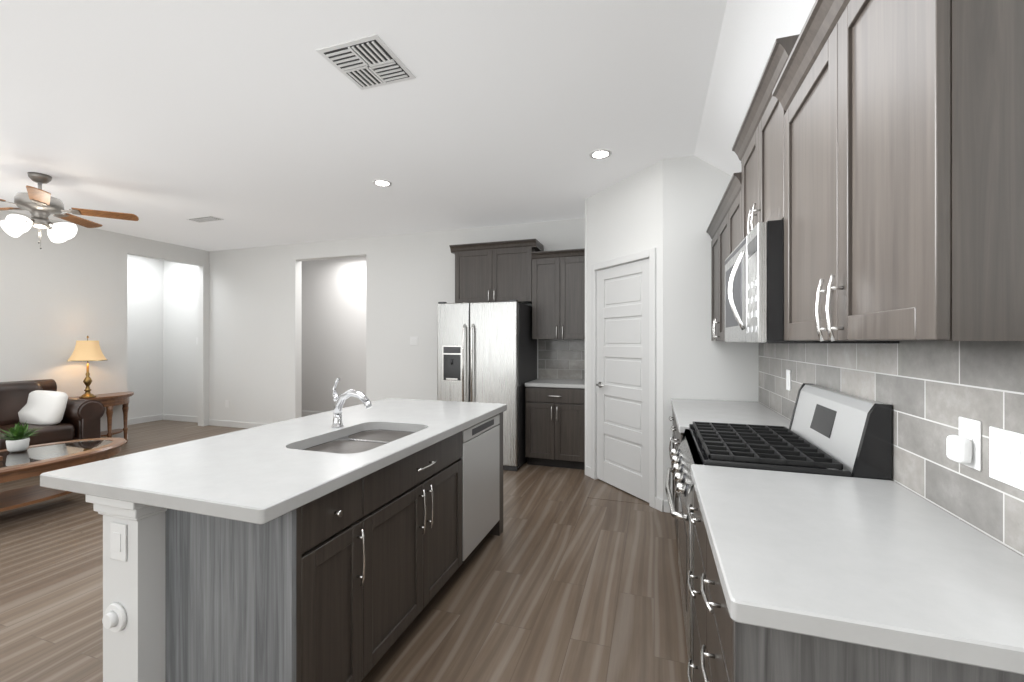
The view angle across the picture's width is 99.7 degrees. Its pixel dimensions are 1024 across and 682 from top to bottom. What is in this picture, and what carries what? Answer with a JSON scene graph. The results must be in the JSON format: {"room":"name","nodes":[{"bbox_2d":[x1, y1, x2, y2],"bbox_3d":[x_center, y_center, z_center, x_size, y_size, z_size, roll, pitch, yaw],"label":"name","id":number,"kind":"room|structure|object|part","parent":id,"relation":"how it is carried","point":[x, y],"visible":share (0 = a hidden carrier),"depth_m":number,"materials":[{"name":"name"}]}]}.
{"room":"kitchen","nodes":[
{"label":"kitchen","id":0,"kind":"room"},
{"bbox_2d":[0,210,208,437],"bbox_3d":[-6.359,-0.045,3.038,0.120,2.850,8.800,0,0,18],"label":"wall","id":1,"kind":"structure","parent":0,"point":[55,296],"depth_m":5.45,"materials":[{"name":"paint"}]},
{"bbox_2d":[127,254,197,418],"bbox_3d":[-5.954,-0.045,6.495,1.270,2.850,2.220,0,0,18],"label":"wall","id":2,"kind":"structure","parent":0,"point":[162,296],"depth_m":7.41,"materials":[{"name":"paint"}]},
{"bbox_2d":[302,257,365,411],"bbox_3d":[-2.437,-0.045,6.996,4.440,2.850,1.170,0,0,18],"label":"wall","id":3,"kind":"structure","parent":0,"point":[333,290],"depth_m":7.74,"materials":[{"name":"paint"}]},
{"bbox_2d":[0,416,688,681],"bbox_3d":[-3.110,1.429,2.707,9.600,0.102,10.200,0,0,18],"label":"floor","id":4,"kind":"structure","parent":0,"point":[573,587],"depth_m":2.35,"materials":[{"name":"brown wood"}]},
{"bbox_2d":[0,379,104,449],"bbox_3d":[-5.442,0.915,3.968,0.962,0.930,2.310,0,0,18],"label":"sofa","id":5,"kind":"object","parent":4,"relation":"on","point":[38,404],"visible":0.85,"depth_m":4.63,"materials":[{"name":"brown leather"}]},
{"bbox_2d":[18,390,67,424],"bbox_3d":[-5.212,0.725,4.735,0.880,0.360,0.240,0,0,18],"label":"pillow","id":6,"kind":"object","parent":5,"relation":"on","point":[35,407],"depth_m":4.61,"materials":[{"name":"white fabric"}]},
{"bbox_2d":[0,437,126,511],"bbox_3d":[-3.948,1.157,3.424,0.864,0.473,1.464,0,0,18],"label":"coffee table","id":7,"kind":"object","parent":4,"relation":"on","point":[36,460],"visible":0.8,"depth_m":3.49,"materials":[{"name":"brown wood"}]},
{"bbox_2d":[0,422,41,451],"bbox_3d":[-4.130,0.793,3.625,0.261,0.253,0.237,0,0,-29],"label":"potted plant","id":8,"kind":"object","parent":7,"relation":"on","point":[19,440],"visible":1,"depth_m":3.58,"materials":[{"name":"green plant"}]},
{"bbox_3d":[-3.948,0.929,3.424,0.666,0.010,1.266,0,0,18],"label":"glass","id":9,"kind":"part","parent":7,"relation":"part of","materials":[{"name":"brown"}]},
{"bbox_2d":[68,391,133,442],"bbox_3d":[-5.254,1.040,5.548,0.400,0.680,0.800,0,0,18],"label":"side table","id":10,"kind":"object","parent":4,"relation":"on","point":[108,400],"visible":0.6,"depth_m":5.55,"materials":[{"name":"brown wood"}]},
{"bbox_2d":[67,336,106,397],"bbox_3d":[-5.252,0.314,5.348,0.374,0.770,0.374,0,0,18],"label":"table lamp","id":11,"kind":"object","parent":10,"relation":"on","point":[87,350],"visible":1,"depth_m":5.29,"materials":[{"name":"beige fabric"}]},
{"bbox_2d":[40,377,506,681],"bbox_3d":[-0.829,0.787,2.320,1.016,1.186,2.080,0,0,18],"label":"kitchen island","id":12,"kind":"object","parent":4,"relation":"on","point":[302,549],"visible":1,"depth_m":1.46,"materials":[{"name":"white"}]},
{"bbox_2d":[102,602,126,631],"bbox_3d":[-1.308,0.910,1.413,0.094,0.094,0.030,0,0,18],"label":"knob","id":13,"kind":"object","parent":12,"relation":"attached to","point":[114,619],"depth_m":1.41,"materials":[{"name":"white plastic"}]},
{"bbox_2d":[110,522,126,561],"bbox_3d":[-1.295,0.660,1.420,0.074,0.120,0.009,0,0,18],"label":"light switch","id":14,"kind":"object","parent":12,"relation":"attached to","point":[118,530],"depth_m":1.42,"materials":[{"name":"white plastic"}]},
{"bbox_2d":[332,377,371,427],"bbox_3d":[-0.845,0.326,2.278,0.247,0.263,0.060,0,0,18],"label":"faucet","id":15,"kind":"object","parent":12,"relation":"on","point":[340,399],"depth_m":2.28,"materials":[{"name":"silver metal"}]},
{"bbox_2d":[302,429,414,449],"bbox_3d":[-0.719,0.602,2.105,0.440,0.200,0.680,0,0,18],"label":"sink","id":16,"kind":"object","parent":12,"relation":"in","point":[357,439],"depth_m":2.19,"materials":[{"name":"metal"}]},
{"bbox_2d":[460,414,499,561],"bbox_3d":[-0.436,0.948,2.849,0.541,0.865,0.610,0,0,18],"label":"dishwasher","id":17,"kind":"object","parent":4,"relation":"on","point":[481,441],"visible":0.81,"depth_m":2.71,"materials":[{"name":"grey metal"}]},
{"bbox_2d":[437,300,536,470],"bbox_3d":[-0.274,0.471,5.058,0.940,1.818,0.901,0,0,18],"label":"refrigerator","id":18,"kind":"object","parent":4,"relation":"on","point":[487,351],"visible":0.78,"depth_m":4.67,"materials":[{"name":"grey metal"}]},
{"bbox_2d":[525,378,584,469],"bbox_3d":[0.547,0.920,4.921,0.665,0.920,0.653,0,0,18],"label":"base cabinet","id":19,"kind":"object","parent":4,"relation":"on","point":[554,408],"visible":0.9,"depth_m":4.66,"materials":[{"name":"wood"},{"name":"quartz"}]},
{"bbox_2d":[665,383,891,681],"bbox_3d":[1.043,0.795,1.899,0.700,1.169,0.758,0,0,18],"label":"range","id":20,"kind":"object","parent":4,"relation":"on","point":[831,432],"visible":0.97,"depth_m":1.69,"materials":[{"name":"grey metal"}]},
{"bbox_2d":[668,398,1023,681],"bbox_3d":[1.117,0.920,2.026,0.648,0.920,2.847,0,0,18],"label":"base cabinet","id":21,"kind":"object","parent":4,"relation":"on","point":[798,577],"visible":0.8,"depth_m":0.85,"materials":[{"name":"wood"},{"name":"quartz"},{"name":"metal"}]},
{"bbox_2d":[209,218,584,423],"bbox_3d":[-1.351,-0.045,5.960,7.810,2.850,0.120,0,0,18],"label":"wall","id":22,"kind":"structure","parent":0,"point":[255,293],"depth_m":6.44,"materials":[{"name":"paint"}]},
{"bbox_2d":[106,411,669,512],"bbox_3d":[-4.666,1.333,4.433,9.915,0.095,6.974,0,0,-26],"label":"baseboard","id":23,"kind":"structure","parent":22,"relation":"attached to","point":[223,423],"depth_m":7.11,"materials":[{"name":"white wood"}]},
{"bbox_2d":[449,239,584,338],"bbox_3d":[0.099,-0.597,5.215,1.700,1.156,0.383,0,0,18],"label":"upper cabinet","id":24,"kind":"object","parent":22,"relation":"attached to","point":[553,282],"visible":0.87,"depth_m":5.01,"materials":[{"name":"brown wood"}]},
{"bbox_2d":[538,339,584,379],"bbox_3d":[0.648,0.220,5.237,0.680,0.520,0.006,0,0,18],"label":"backsplash","id":25,"kind":"structure","parent":22,"relation":"attached to","point":[557,358],"depth_m":5.25,"materials":[{"name":"tile"}]},
{"bbox_2d":[0,0,815,260],"bbox_3d":[-3.167,-1.352,2.726,9.480,0.436,10.200,0,0,18],"label":"ceiling","id":26,"kind":"structure","parent":0,"point":[164,113],"depth_m":2.70,"materials":[{"name":"paint"}]},
{"bbox_2d":[0,172,138,248],"bbox_3d":[-4.214,-1.141,3.803,1.288,0.657,1.274,0,0,18],"label":"ceiling fan","id":27,"kind":"object","parent":26,"relation":"hanging from","point":[39,202],"depth_m":3.81,"materials":[{"name":"brown wood"}]},
{"bbox_2d":[187,216,223,222],"bbox_3d":[-3.699,-1.463,5.206,0.400,0.012,0.170,0,0,18],"label":"ceiling vent","id":28,"kind":"object","parent":26,"relation":"in","point":[205,218],"visible":1,"depth_m":5.18,"materials":[{"name":"white metal"}]},
{"bbox_2d":[316,34,415,89],"bbox_3d":[-0.762,-1.462,2.293,0.360,0.014,0.360,0,0,18],"label":"ceiling vent","id":29,"kind":"object","parent":26,"relation":"in","point":[368,62],"visible":1,"depth_m":2.26,"materials":[{"name":"white metal"}]},
{"bbox_2d":[373,180,391,186],"bbox_3d":[-1.206,-1.466,4.018,0.176,0.006,0.176,0,0,18],"label":"recessed light","id":30,"kind":"object","parent":26,"relation":"in","point":[383,183],"visible":1,"depth_m":4.02,"materials":[{"name":"white"}]},
{"bbox_2d":[589,149,611,158],"bbox_3d":[0.696,-1.466,3.398,0.176,0.006,0.176,0,0,18],"label":"recessed light","id":31,"kind":"object","parent":26,"relation":"in","point":[601,153],"visible":1,"depth_m":3.39,"materials":[{"name":"white"}]},
{"bbox_2d":[587,159,664,511],"bbox_3d":[1.041,-0.045,3.994,0.803,2.850,0.839,0,0,18],"label":"wall","id":32,"kind":"structure","parent":0,"point":[627,217],"depth_m":3.76,"materials":[{"name":"white paint"}]},
{"bbox_2d":[585,155,758,512],"bbox_3d":[1.235,-0.045,4.113,0.563,2.850,2.065,0,0,-26],"label":"wall","id":33,"kind":"structure","parent":0,"point":[697,366],"depth_m":3.43,"materials":[{"name":"paint"}]},
{"bbox_2d":[596,258,648,502],"bbox_3d":[0.995,0.335,3.962,0.096,2.067,0.752,0,0,-25],"label":"pantry door","id":34,"kind":"structure","parent":33,"relation":"in","point":[622,385],"depth_m":3.94,"materials":[{"name":"white wood"}]},
{"bbox_2d":[591,248,655,507],"bbox_3d":[1.037,0.305,3.982,0.118,2.149,0.892,0,0,-25],"label":"door frame","id":35,"kind":"structure","parent":33,"relation":"attached to","point":[650,253],"depth_m":3.61,"materials":[{"name":"white wood"}]},
{"bbox_2d":[586,466,662,511],"bbox_3d":[0.990,1.333,3.968,0.741,0.095,0.781,0,0,18],"label":"baseboard","id":36,"kind":"structure","parent":33,"relation":"attached to","point":[658,502],"depth_m":3.53,"materials":[{"name":"white wood"}]},
{"bbox_3d":[1.279,0.123,1.264,0.120,2.514,10.200,0,0,18],"label":"wall","id":37,"kind":"structure","parent":0,"visible":0},
{"bbox_2d":[706,0,1023,340],"bbox_3d":[1.245,-0.507,1.960,0.363,1.016,2.892,0,0,18],"label":"upper cabinet","id":38,"kind":"object","parent":37,"relation":"attached to","point":[885,137],"visible":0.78,"depth_m":0.83,"materials":[{"name":"brown wood"}]},
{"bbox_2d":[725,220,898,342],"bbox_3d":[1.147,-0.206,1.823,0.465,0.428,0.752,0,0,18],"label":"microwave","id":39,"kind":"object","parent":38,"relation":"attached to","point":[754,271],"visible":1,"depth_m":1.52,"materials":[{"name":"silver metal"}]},
{"bbox_2d":[759,341,1023,556],"bbox_3d":[1.344,0.230,1.663,0.006,0.500,3.400,0,0,18],"label":"backsplash","id":40,"kind":"structure","parent":37,"relation":"attached to","point":[928,386],"depth_m":1.21,"materials":[{"name":"tile"}]},
{"bbox_2d":[786,370,790,390],"bbox_3d":[1.624,0.230,2.540,0.008,0.120,0.075,0,0,18],"label":"backsplash outlet","id":41,"kind":"object","parent":40,"relation":"attached to","point":[788,372],"visible":1,"depth_m":2.52,"materials":[{"name":"white plastic"}]},
{"bbox_2d":[947,417,981,470],"bbox_3d":[1.130,0.255,1.087,0.040,0.120,0.075,0,0,18],"label":"backsplash outlet","id":42,"kind":"object","parent":40,"relation":"attached to","point":[970,429],"depth_m":1.07,"materials":[{"name":"white plastic"}]},
{"bbox_3d":[1.125,0.273,1.088,0.030,0.065,0.056,0,0,18],"label":"outlet plug-in","id":43,"kind":"part","parent":42,"relation":"part of","materials":[{"name":"white plastic"}]},
{"bbox_2d":[989,426,1023,490],"bbox_3d":[1.103,0.260,0.959,0.010,0.120,0.121,0,0,18],"label":"backsplash outlet","id":44,"kind":"object","parent":40,"relation":"attached to","point":[1006,448],"visible":1,"depth_m":0.96,"materials":[{"name":"white plastic"}]}
]}

